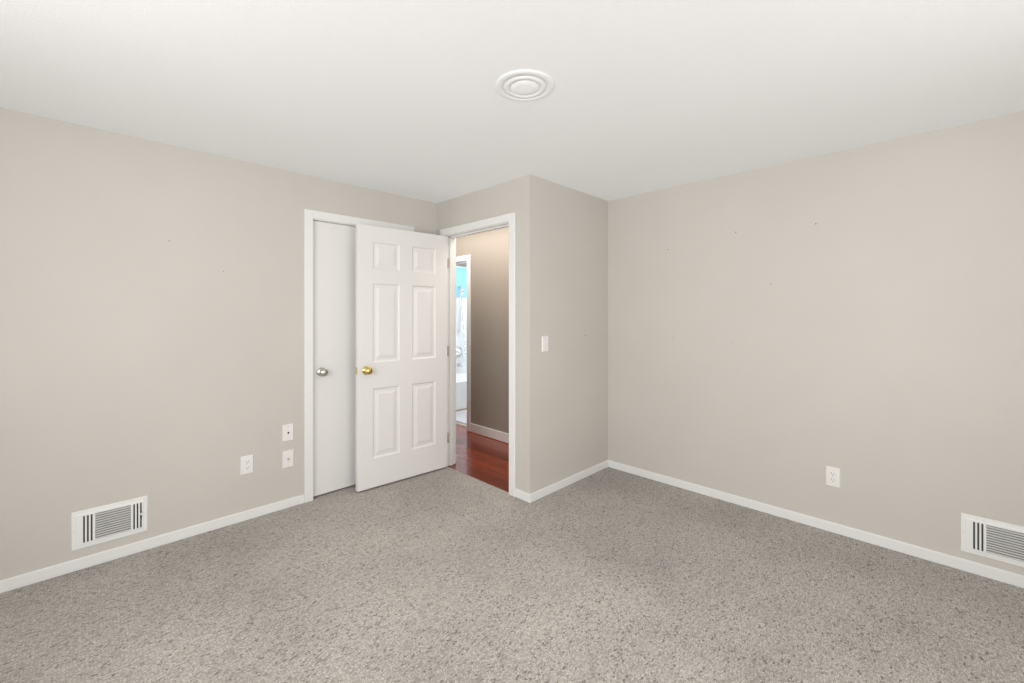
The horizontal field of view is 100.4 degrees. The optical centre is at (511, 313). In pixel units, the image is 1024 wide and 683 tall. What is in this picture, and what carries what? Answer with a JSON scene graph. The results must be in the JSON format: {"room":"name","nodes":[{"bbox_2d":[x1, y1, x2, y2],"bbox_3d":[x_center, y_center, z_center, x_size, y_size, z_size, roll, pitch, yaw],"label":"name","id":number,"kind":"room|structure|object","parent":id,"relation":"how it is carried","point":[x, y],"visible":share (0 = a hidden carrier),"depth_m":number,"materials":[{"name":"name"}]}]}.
{"room":"empty bedroom","nodes":[
{"label":"empty bedroom","id":0,"kind":"room"},
{"bbox_2d":[0,107,436,579],"bbox_3d":[-1.913,0.175,2.712,3.370,2.350,0.120,0,0,-45],"label":"wall","id":1,"kind":"structure","parent":0,"point":[151,349],"depth_m":2.44,"materials":[{"name":"beige paint"}]},
{"bbox_2d":[71,495,147,550],"bbox_3d":[-2.193,1.142,2.334,0.305,0.200,0.017,0,0,-45],"label":"air vent","id":2,"kind":"object","parent":1,"relation":"in","point":[100,524],"visible":1,"depth_m":2.33,"materials":[{"name":"white metal"}]},
{"bbox_2d":[0,494,303,593],"bbox_3d":[-2.228,1.319,2.303,2.105,0.062,0.012,0,0,-45],"label":"baseboard","id":3,"kind":"structure","parent":1,"relation":"attached to","point":[33,577],"depth_m":2.41,"materials":[{"name":"white wood"}]},
{"bbox_2d":[240,454,252,474],"bbox_3d":[-1.737,0.990,2.797,0.074,0.120,0.008,0,0,-45],"label":"electrical outlet","id":4,"kind":"object","parent":1,"relation":"attached to","point":[246,464],"visible":1,"depth_m":2.79,"materials":[{"name":"white plastic"}]},
{"bbox_2d":[282,449,293,468],"bbox_3d":[-1.556,1.012,2.971,0.072,0.116,0.018,0,0,-45],"label":"cable jack","id":5,"kind":"object","parent":1,"relation":"attached to","point":[288,458],"visible":1,"depth_m":2.97,"materials":[{"name":"white plastic"}]},
{"bbox_2d":[282,423,293,441],"bbox_3d":[-1.560,0.828,2.974,0.072,0.116,0.008,0,0,-45],"label":"phone jack","id":6,"kind":"object","parent":1,"relation":"attached to","point":[287,432],"visible":1,"depth_m":2.97,"materials":[{"name":"white plastic"}]},
{"bbox_2d":[304,209,312,502],"bbox_3d":[-1.462,0.300,3.067,0.060,2.100,0.016,0,0,-45],"label":"trim","id":7,"kind":"structure","parent":1,"relation":"attached to","point":[308,355],"depth_m":3.06,"materials":[{"name":"white wood"}]},
{"bbox_2d":[313,221,355,496],"bbox_3d":[-1.198,0.327,3.397,0.764,2.018,0.163,0,0,-45],"label":"closet door","id":8,"kind":"structure","parent":1,"relation":"in","point":[334,356],"depth_m":3.23,"materials":[{"name":"white wood"}]},
{"bbox_2d":[313,219,355,226],"bbox_3d":[-1.213,-0.694,3.412,0.806,0.018,0.122,0,0,-45],"label":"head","id":9,"kind":"structure","parent":1,"relation":"attached to","point":[334,222],"depth_m":3.21,"materials":[{"name":"white"}]},
{"bbox_2d":[313,210,407,230],"bbox_3d":[-1.165,-0.720,3.364,0.780,0.060,0.016,0,0,-45],"label":"trim","id":10,"kind":"structure","parent":1,"relation":"attached to","point":[332,217],"depth_m":3.28,"materials":[{"name":"white wood"}]},
{"bbox_2d":[456,408,466,425],"bbox_3d":[-0.168,1.402,6.139,1.955,0.096,2.320,0,0,-45],"label":"floor","id":11,"kind":"structure","parent":0,"point":[459,422],"depth_m":5.32,"materials":[{"name":"beige tile"}]},
{"bbox_2d":[456,410,466,423],"bbox_3d":[-0.477,1.349,5.604,0.650,0.010,0.760,0,0,-45],"label":"bath rug","id":12,"kind":"object","parent":11,"relation":"on","point":[461,416],"visible":0.07,"depth_m":5.59,"materials":[{"name":"white fabric"}]},
{"bbox_2d":[456,266,466,409],"bbox_3d":[-0.679,0.290,6.566,1.827,2.120,0.746,0,0,-45],"label":"tub surround","id":13,"kind":"object","parent":11,"relation":"on","point":[461,387],"depth_m":6.86,"materials":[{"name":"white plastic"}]},
{"bbox_2d":[456,286,465,366],"bbox_3d":[-0.804,0.198,6.809,0.162,1.295,0.148,0,0,-45],"label":"shower curtain","id":14,"kind":"object","parent":13,"relation":"attached to","point":[459,349],"visible":1,"depth_m":6.82,"materials":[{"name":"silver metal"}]},
{"bbox_2d":[447,423,508,491],"bbox_3d":[-0.814,1.402,4.708,0.983,0.096,3.430,0,0,-45],"label":"floor","id":15,"kind":"structure","parent":0,"point":[485,459],"depth_m":3.99,"materials":[{"name":"brown wood"}]},
{"bbox_2d":[456,227,508,433],"bbox_3d":[-0.467,0.175,4.971,0.120,2.350,3.310,0,0,-45],"label":"wall","id":16,"kind":"structure","parent":0,"point":[488,251],"depth_m":4.67,"materials":[{"name":"beige paint"}]},
{"bbox_2d":[456,255,470,431],"bbox_3d":[-0.771,0.338,5.179,0.016,2.025,0.835,0,0,-45],"label":"door frame","id":17,"kind":"structure","parent":16,"relation":"attached to","point":[468,341],"depth_m":4.90,"materials":[{"name":"white wood"}]},
{"bbox_2d":[470,423,508,442],"bbox_3d":[0.091,1.300,4.320,0.012,0.100,1.600,0,0,-45],"label":"baseboard","id":18,"kind":"structure","parent":16,"relation":"attached to","point":[490,433],"depth_m":4.65,"materials":[{"name":"white wood"}]},
{"bbox_2d":[437,174,538,493],"bbox_3d":[-1.048,0.175,4.304,0.105,2.350,3.430,0,0,-45],"label":"wall","id":19,"kind":"structure","parent":0,"point":[519,196],"depth_m":3.11,"materials":[{"name":"beige paint"}]},
{"bbox_2d":[447,237,454,465],"bbox_3d":[-0.556,0.333,3.812,0.107,2.035,0.018,0,0,-45],"label":"door frame","id":20,"kind":"structure","parent":19,"relation":"in","point":[453,351],"depth_m":3.83,"materials":[{"name":"white wood"}]},
{"bbox_2d":[356,223,446,491],"bbox_3d":[-0.871,0.329,3.484,0.812,2.014,0.163,0,0,-42],"label":"bedroom door","id":21,"kind":"structure","parent":20,"relation":"attached to","point":[401,354],"depth_m":3.43,"materials":[{"name":"white painted wood"},{"name":"brass"}]},
{"bbox_2d":[455,238,455,462],"bbox_3d":[-0.532,0.300,3.873,0.016,2.100,0.060,0,0,-45],"label":"door frame","id":22,"kind":"structure","parent":19,"relation":"attached to","point":[455,350],"depth_m":3.85,"materials":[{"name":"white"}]},
{"bbox_2d":[446,222,508,236],"bbox_3d":[-0.265,-0.694,3.521,0.107,0.018,0.841,0,0,-45],"label":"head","id":23,"kind":"structure","parent":19,"relation":"attached to","point":[487,227],"depth_m":3.46,"materials":[{"name":"white"}]},
{"bbox_2d":[444,212,515,496],"bbox_3d":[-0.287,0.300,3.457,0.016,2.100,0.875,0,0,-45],"label":"door frame","id":24,"kind":"structure","parent":19,"relation":"attached to","point":[512,351],"depth_m":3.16,"materials":[{"name":"white wood"}]},
{"bbox_2d":[515,488,530,502],"bbox_3d":[0.078,1.319,3.096,0.012,0.062,0.152,0,0,-45],"label":"baseboard","id":25,"kind":"structure","parent":19,"relation":"attached to","point":[522,495],"depth_m":3.09,"materials":[{"name":"white wood"}]},
{"bbox_2d":[0,467,1023,682],"bbox_3d":[-0.233,1.400,1.839,4.510,0.100,5.170,0,0,-45],"label":"floor","id":26,"kind":"structure","parent":0,"point":[451,575],"depth_m":2.00,"materials":[{"name":"beige carpet"}]},
{"bbox_2d":[0,0,1023,202],"bbox_3d":[0.064,-1.050,1.542,4.510,0.100,4.330,0,0,-45],"label":"ceiling","id":27,"kind":"structure","parent":0,"point":[403,98],"depth_m":1.83,"materials":[{"name":"white paint"}]},
{"bbox_2d":[495,69,553,101],"bbox_3d":[0.057,-0.994,1.874,0.259,0.013,0.259,0,0,-45],"label":"air vent","id":28,"kind":"object","parent":27,"relation":"in","point":[525,85],"visible":1,"depth_m":1.85,"materials":[{"name":"white plastic"}]},
{"bbox_2d":[539,177,607,489],"bbox_3d":[0.525,0.175,3.537,1.035,2.350,0.120,0,0,-45],"label":"wall","id":29,"kind":"structure","parent":0,"point":[573,312],"depth_m":3.41,"materials":[{"name":"beige paint"}]},
{"bbox_2d":[542,336,547,351],"bbox_3d":[0.251,0.223,3.167,0.072,0.116,0.016,0,0,-45],"label":"light switch","id":30,"kind":"object","parent":29,"relation":"attached to","point":[544,343],"visible":1,"depth_m":3.16,"materials":[{"name":"white plastic"}]},
{"bbox_2d":[531,460,608,501],"bbox_3d":[0.492,1.319,3.411,1.020,0.062,0.012,0,0,-45],"label":"baseboard","id":31,"kind":"structure","parent":29,"relation":"attached to","point":[550,489],"depth_m":3.35,"materials":[{"name":"white wood"}]},
{"bbox_2d":[608,111,1023,574],"bbox_3d":[2.019,0.175,2.691,0.120,2.350,3.190,0,0,-45],"label":"wall","id":32,"kind":"structure","parent":0,"point":[869,324],"depth_m":2.61,"materials":[{"name":"beige paint"}]},
{"bbox_2d":[609,460,1023,587],"bbox_3d":[1.934,1.319,2.682,0.012,0.062,3.058,0,0,-45],"label":"baseboard","id":33,"kind":"structure","parent":32,"relation":"attached to","point":[997,574],"depth_m":2.59,"materials":[{"name":"white wood"}]},
{"bbox_2d":[825,466,839,487],"bbox_3d":[1.982,1.008,2.637,0.074,0.120,0.008,0,0,45],"label":"electrical outlet","id":34,"kind":"object","parent":32,"relation":"attached to","point":[832,476],"visible":1,"depth_m":2.64,"materials":[{"name":"white plastic"}]},
{"bbox_2d":[961,513,1023,566],"bbox_3d":[2.472,1.150,2.140,0.305,0.200,0.017,0,0,45],"label":"air vent","id":35,"kind":"object","parent":32,"relation":"in","point":[993,539],"visible":1,"depth_m":2.17,"materials":[{"name":"white metal"}]},
{"bbox_3d":[-1.298,0.175,6.565,2.950,2.350,0.120,0,0,-45],"label":"wall","id":36,"kind":"structure","parent":0,"visible":0},
{"bbox_2d":[456,267,466,296],"bbox_3d":[-0.823,-0.510,6.904,0.900,0.480,0.009,0,0,-45],"label":"wall","id":37,"kind":"structure","parent":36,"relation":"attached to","point":[461,277],"depth_m":6.90,"materials":[{"name":"blue paint"}]}
]}

